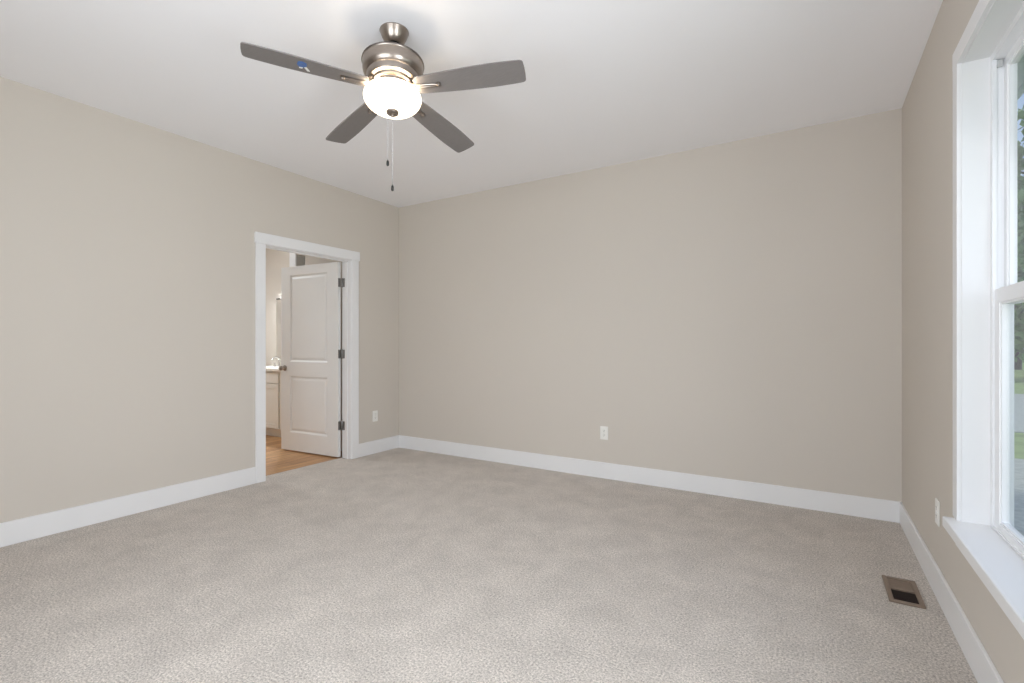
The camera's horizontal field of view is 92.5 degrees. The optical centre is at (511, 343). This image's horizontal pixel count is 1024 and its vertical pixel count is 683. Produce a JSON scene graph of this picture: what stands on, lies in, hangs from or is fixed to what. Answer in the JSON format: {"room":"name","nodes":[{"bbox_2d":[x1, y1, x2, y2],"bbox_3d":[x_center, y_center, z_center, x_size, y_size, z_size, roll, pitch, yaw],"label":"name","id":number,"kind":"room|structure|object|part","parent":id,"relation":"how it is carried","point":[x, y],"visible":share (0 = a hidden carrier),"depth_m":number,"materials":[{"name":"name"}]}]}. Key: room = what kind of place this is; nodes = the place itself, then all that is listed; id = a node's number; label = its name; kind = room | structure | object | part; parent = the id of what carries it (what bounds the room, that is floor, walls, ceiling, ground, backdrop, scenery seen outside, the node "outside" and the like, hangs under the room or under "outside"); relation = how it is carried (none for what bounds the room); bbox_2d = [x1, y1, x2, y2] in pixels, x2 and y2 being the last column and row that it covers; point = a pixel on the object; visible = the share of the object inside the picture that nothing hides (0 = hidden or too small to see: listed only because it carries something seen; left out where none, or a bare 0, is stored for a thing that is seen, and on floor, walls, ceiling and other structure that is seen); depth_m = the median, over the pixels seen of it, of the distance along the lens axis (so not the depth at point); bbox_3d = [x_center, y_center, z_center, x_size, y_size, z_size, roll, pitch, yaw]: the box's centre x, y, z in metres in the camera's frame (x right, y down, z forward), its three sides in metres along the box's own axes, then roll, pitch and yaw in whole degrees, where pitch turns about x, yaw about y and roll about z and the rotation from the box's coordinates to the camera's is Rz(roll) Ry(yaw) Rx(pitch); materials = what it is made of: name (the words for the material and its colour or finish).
{"room":"empty bedroom","nodes":[
{"label":"empty bedroom","id":0,"kind":"room"},
{"bbox_2d":[0,76,398,522],"bbox_3d":[-2.579,-0.186,3.623,0.120,2.740,4.726,0,0,31],"label":"wall","id":1,"kind":"structure","parent":0,"point":[127,246],"depth_m":3.44,"materials":[{"name":"paint"}]},
{"bbox_2d":[0,467,255,547],"bbox_3d":[-2.965,1.114,2.864,0.014,0.140,3.030,0,0,31],"label":"baseboard","id":2,"kind":"structure","parent":1,"relation":"attached to","point":[12,532],"depth_m":3.32,"materials":[{"name":"white paint"}]},
{"bbox_2d":[254,231,359,482],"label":"door","id":3,"kind":"structure","parent":1,"relation":"in","point":[312,353],"depth_m":5.13,"materials":[{"name":"white paint"}]},
{"bbox_3d":[-2.535,0.269,5.410,0.064,0.064,0.070,0,0,31],"label":"knob","id":4,"kind":"part","parent":3,"relation":"part of","materials":[{"name":"silver metal"}]},
{"bbox_3d":[-2.005,0.117,4.698,0.024,2.133,1.120,0,0,31],"label":"casing","id":5,"kind":"part","parent":3,"relation":"part of","materials":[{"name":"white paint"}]},
{"bbox_2d":[373,410,377,421],"bbox_3d":[-1.478,0.782,5.298,0.008,0.118,0.072,0,0,31],"label":"electrical outlet","id":6,"kind":"object","parent":1,"relation":"attached to","point":[375,413],"visible":1,"depth_m":5.30,"materials":[{"name":"white plastic"}]},
{"bbox_2d":[359,435,398,456],"bbox_3d":[-1.448,1.114,5.343,0.014,0.140,0.582,0,0,31],"label":"baseboard","id":7,"kind":"structure","parent":1,"relation":"attached to","point":[376,446],"depth_m":5.33,"materials":[{"name":"white paint"}]},
{"bbox_2d":[266,248,288,365],"bbox_3d":[-3.214,-0.161,6.950,2.060,2.790,0.100,0,0,31],"label":"wall","id":8,"kind":"structure","parent":0,"point":[276,260],"depth_m":7.03,"materials":[{"name":"paint"}]},
{"bbox_2d":[276,298,280,357],"bbox_3d":[-2.888,-0.223,6.683,1.065,0.843,0.016,0,0,31],"label":"wall mirror","id":9,"kind":"object","parent":8,"relation":"attached to","point":[277,299],"visible":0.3,"depth_m":6.93,"materials":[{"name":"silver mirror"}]},
{"bbox_2d":[297,254,341,450],"bbox_3d":[-1.690,-0.161,6.334,1.194,2.790,1.760,0,0,31],"label":"wall","id":10,"kind":"structure","parent":0,"point":[302,260],"depth_m":5.61,"materials":[{"name":"paint"}]},
{"bbox_2d":[289,252,296,266],"bbox_3d":[-2.616,0.036,5.859,0.119,2.304,0.018,0,0,31],"label":"trim","id":11,"kind":"structure","parent":10,"relation":"attached to","point":[292,256],"depth_m":5.85,"materials":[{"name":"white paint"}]},
{"bbox_2d":[0,0,942,207],"bbox_3d":[-0.593,-1.606,2.407,4.777,0.100,4.966,0,0,31],"label":"ceiling","id":12,"kind":"structure","parent":0,"point":[608,82],"depth_m":2.81,"materials":[{"name":"paint"}]},
{"bbox_2d":[240,22,525,190],"bbox_3d":[-0.607,-1.151,2.561,1.276,0.810,0.813,0,0,-8],"label":"ceiling fan","id":13,"kind":"object","parent":12,"relation":"hanging from","point":[393,71],"visible":1,"depth_m":2.34,"materials":[{"name":"grey wood"}]},
{"bbox_3d":[-0.935,-1.270,2.243,0.539,0.033,0.134,0,0,-26],"label":"blade","id":14,"kind":"part","parent":13,"relation":"part of","materials":[{"name":"grey wood"}]},
{"bbox_3d":[-0.853,-1.214,2.689,0.134,0.069,0.537,0,0,-45],"label":"blade","id":15,"kind":"part","parent":13,"relation":"part of","materials":[{"name":"grey wood"}]},
{"bbox_3d":[-0.585,-1.187,2.405,0.277,0.109,0.276,0,0,31],"label":"lamp shade","id":16,"kind":"part","parent":13,"relation":"part of","materials":[{"name":"white glass"}]},
{"bbox_3d":[-0.584,-0.946,2.393,0.008,0.341,0.008,0,0,31],"label":"pull chain","id":17,"kind":"part","parent":13,"relation":"part of","materials":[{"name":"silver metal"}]},
{"bbox_3d":[-0.407,-1.213,2.753,0.138,0.085,0.540,0,0,31],"label":"blade","id":18,"kind":"part","parent":13,"relation":"part of","materials":[{"name":"grey wood"}]},
{"bbox_3d":[-0.205,-1.271,2.344,0.539,0.057,0.130,0,0,11],"label":"blade","id":19,"kind":"part","parent":13,"relation":"part of","materials":[{"name":"grey wood"}]},
{"bbox_2d":[0,435,977,682],"bbox_3d":[-1.672,1.214,3.756,8.026,0.060,6.140,0,0,31],"label":"floor","id":20,"kind":"structure","parent":0,"point":[397,565],"depth_m":2.37,"materials":[{"name":"beige carpet"}]},
{"bbox_2d":[266,366,280,436],"bbox_3d":[-3.055,0.751,6.486,1.277,0.874,0.523,0,0,31],"label":"vanity cabinet","id":21,"kind":"object","parent":20,"relation":"on","point":[273,374],"visible":0.24,"depth_m":6.20,"materials":[{"name":"white paint"}]},
{"bbox_3d":[-3.111,0.431,6.254,0.457,0.125,0.020,0,0,31],"label":"drawer","id":22,"kind":"part","parent":21,"relation":"part of","materials":[{"name":"white paint"}]},
{"bbox_3d":[-3.111,0.789,6.254,0.457,0.560,0.020,0,0,31],"label":"cabinet door","id":23,"kind":"part","parent":21,"relation":"part of","materials":[{"name":"white paint"}]},
{"bbox_2d":[266,366,280,371],"bbox_3d":[-3.055,0.330,6.486,1.277,0.032,0.523,0,0,31],"label":"countertop","id":24,"kind":"structure","parent":21,"relation":"on","point":[268,368],"depth_m":6.20,"materials":[{"name":"white stone"}]},
{"bbox_2d":[271,356,280,366],"bbox_3d":[-3.208,0.241,6.673,0.323,0.145,0.140,0,0,31],"label":"faucet","id":25,"kind":"object","parent":24,"relation":"on","point":[279,361],"visible":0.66,"depth_m":6.70,"materials":[{"name":"silver metal"}]},
{"bbox_3d":[-2.759,0.789,6.039,0.298,0.560,0.020,0,0,31],"label":"cabinet door","id":26,"kind":"part","parent":21,"relation":"part of","materials":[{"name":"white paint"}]},
{"bbox_2d":[882,575,925,608],"bbox_3d":[1.862,1.179,2.337,0.132,0.010,0.286,0,0,31],"label":"floor vent","id":27,"kind":"object","parent":20,"relation":"in","point":[900,591],"visible":1,"depth_m":2.32,"materials":[{"name":"beige metal"}]},
{"bbox_2d":[399,108,901,501],"bbox_3d":[0.672,-0.186,4.473,4.777,2.740,0.120,0,0,31],"label":"wall","id":28,"kind":"structure","parent":0,"point":[730,310],"depth_m":3.98,"materials":[{"name":"paint"}]},
{"bbox_2d":[600,426,607,439],"bbox_3d":[0.810,0.786,4.314,0.072,0.118,0.008,0,0,31],"label":"electrical outlet","id":29,"kind":"object","parent":28,"relation":"attached to","point":[603,429],"visible":1,"depth_m":4.31,"materials":[{"name":"white plastic"}]},
{"bbox_2d":[399,435,899,522],"bbox_3d":[0.637,1.114,4.416,4.537,0.140,0.014,0,0,31],"label":"baseboard","id":30,"kind":"structure","parent":28,"relation":"attached to","point":[858,506],"depth_m":3.96,"materials":[{"name":"white paint"}]},
{"bbox_2d":[902,0,1023,682],"bbox_3d":[1.393,-0.186,1.191,0.120,2.740,4.726,0,0,31],"label":"wall","id":31,"kind":"structure","parent":0,"point":[927,108],"depth_m":2.41,"materials":[{"name":"paint"}]},
{"bbox_2d":[935,498,939,526],"bbox_3d":[2.000,0.792,2.305,0.008,0.118,0.072,0,0,31],"label":"electrical outlet","id":32,"kind":"object","parent":31,"relation":"attached to","point":[937,503],"visible":1,"depth_m":2.29,"materials":[{"name":"white plastic"}]},
{"bbox_2d":[900,502,1003,682],"bbox_3d":[1.332,1.114,1.220,0.014,0.140,4.712,0,0,31],"label":"baseboard","id":33,"kind":"structure","parent":31,"relation":"attached to","point":[977,657],"depth_m":2.01,"materials":[{"name":"white paint"}]},
{"bbox_2d":[942,0,1023,638],"bbox_3d":[1.551,-0.185,1.487,0.194,1.973,1.104,0,0,31],"label":"window","id":34,"kind":"structure","parent":31,"relation":"in","point":[986,289],"depth_m":1.87,"materials":[{"name":"white paint"}]},
{"bbox_3d":[1.508,-0.237,1.514,0.020,1.868,1.104,0,0,31],"label":"casing","id":35,"kind":"part","parent":34,"relation":"part of","materials":[{"name":"white paint"}]},
{"bbox_3d":[1.525,0.717,1.503,0.132,0.040,1.046,0,0,31],"label":"sill","id":36,"kind":"part","parent":34,"relation":"part of","materials":[{"name":"white paint"}]},
{"bbox_3d":[1.608,-0.180,1.452,0.062,1.834,0.956,0,0,31],"label":"frame","id":37,"kind":"part","parent":34,"relation":"part of","materials":[{"name":"white plastic"}]},
{"bbox_3d":[1.598,0.243,1.458,0.027,0.896,0.920,0,0,31],"label":"sash","id":38,"kind":"part","parent":34,"relation":"part of","materials":[{"name":"white plastic"}]},
{"bbox_3d":[1.622,-0.609,1.444,0.027,0.924,0.924,0,0,31],"label":"sash","id":39,"kind":"part","parent":34,"relation":"part of","materials":[{"name":"white plastic"}]},
{"label":"outside","id":40,"kind":"structure","parent":0,"visible":0},
{"bbox_2d":[1014,361,1023,458],"bbox_3d":[62.150,1.784,14.717,89.354,0.300,150.000,0,0,31],"label":"ground","id":41,"kind":"structure","parent":40,"point":[1018,374],"depth_m":12.50,"materials":[{"name":"green plant"}]},
{"bbox_2d":[1014,105,1023,361],"bbox_3d":[23.546,-5.016,22.181,6.789,13.326,6.023,0,0,-15],"label":"tree","id":42,"kind":"object","parent":41,"relation":"on","point":[1018,318],"visible":0.24,"depth_m":21.70,"materials":[{"name":"green plant"}]},
{"bbox_2d":[1014,458,1023,535],"bbox_3d":[14.423,1.644,-0.093,23.300,0.060,4.335,0,0,31],"label":"gravel","id":43,"kind":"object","parent":41,"relation":"on","point":[1018,463],"visible":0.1,"depth_m":5.21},
{"bbox_2d":[1014,394,1023,432],"bbox_3d":[26.361,1.644,4.086,39.300,0.060,9.726,0,0,31],"label":"gravel","id":44,"kind":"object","parent":41,"relation":"on","point":[1018,398],"visible":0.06,"depth_m":11.33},
{"bbox_2d":[1014,205,1023,369],"bbox_3d":[31.739,-4.140,30.829,8.949,11.583,8.088,0,0,31],"label":"tree","id":45,"kind":"object","parent":41,"relation":"on","point":[1017,365],"visible":0.02,"depth_m":30.72,"materials":[{"name":"green plant"}]},
{"bbox_3d":[1.452,0.099,1.155,0.020,3.070,4.966,0,0,31],"label":"wall","id":46,"kind":"structure","parent":0,"visible":0},
{"bbox_2d":[1017,55,1023,99],"bbox_3d":[2.007,-1.516,1.702,0.394,0.200,11.000,0,0,31],"label":"eave","id":47,"kind":"object","parent":46,"relation":"attached to","point":[1020,65],"depth_m":2.64}
]}

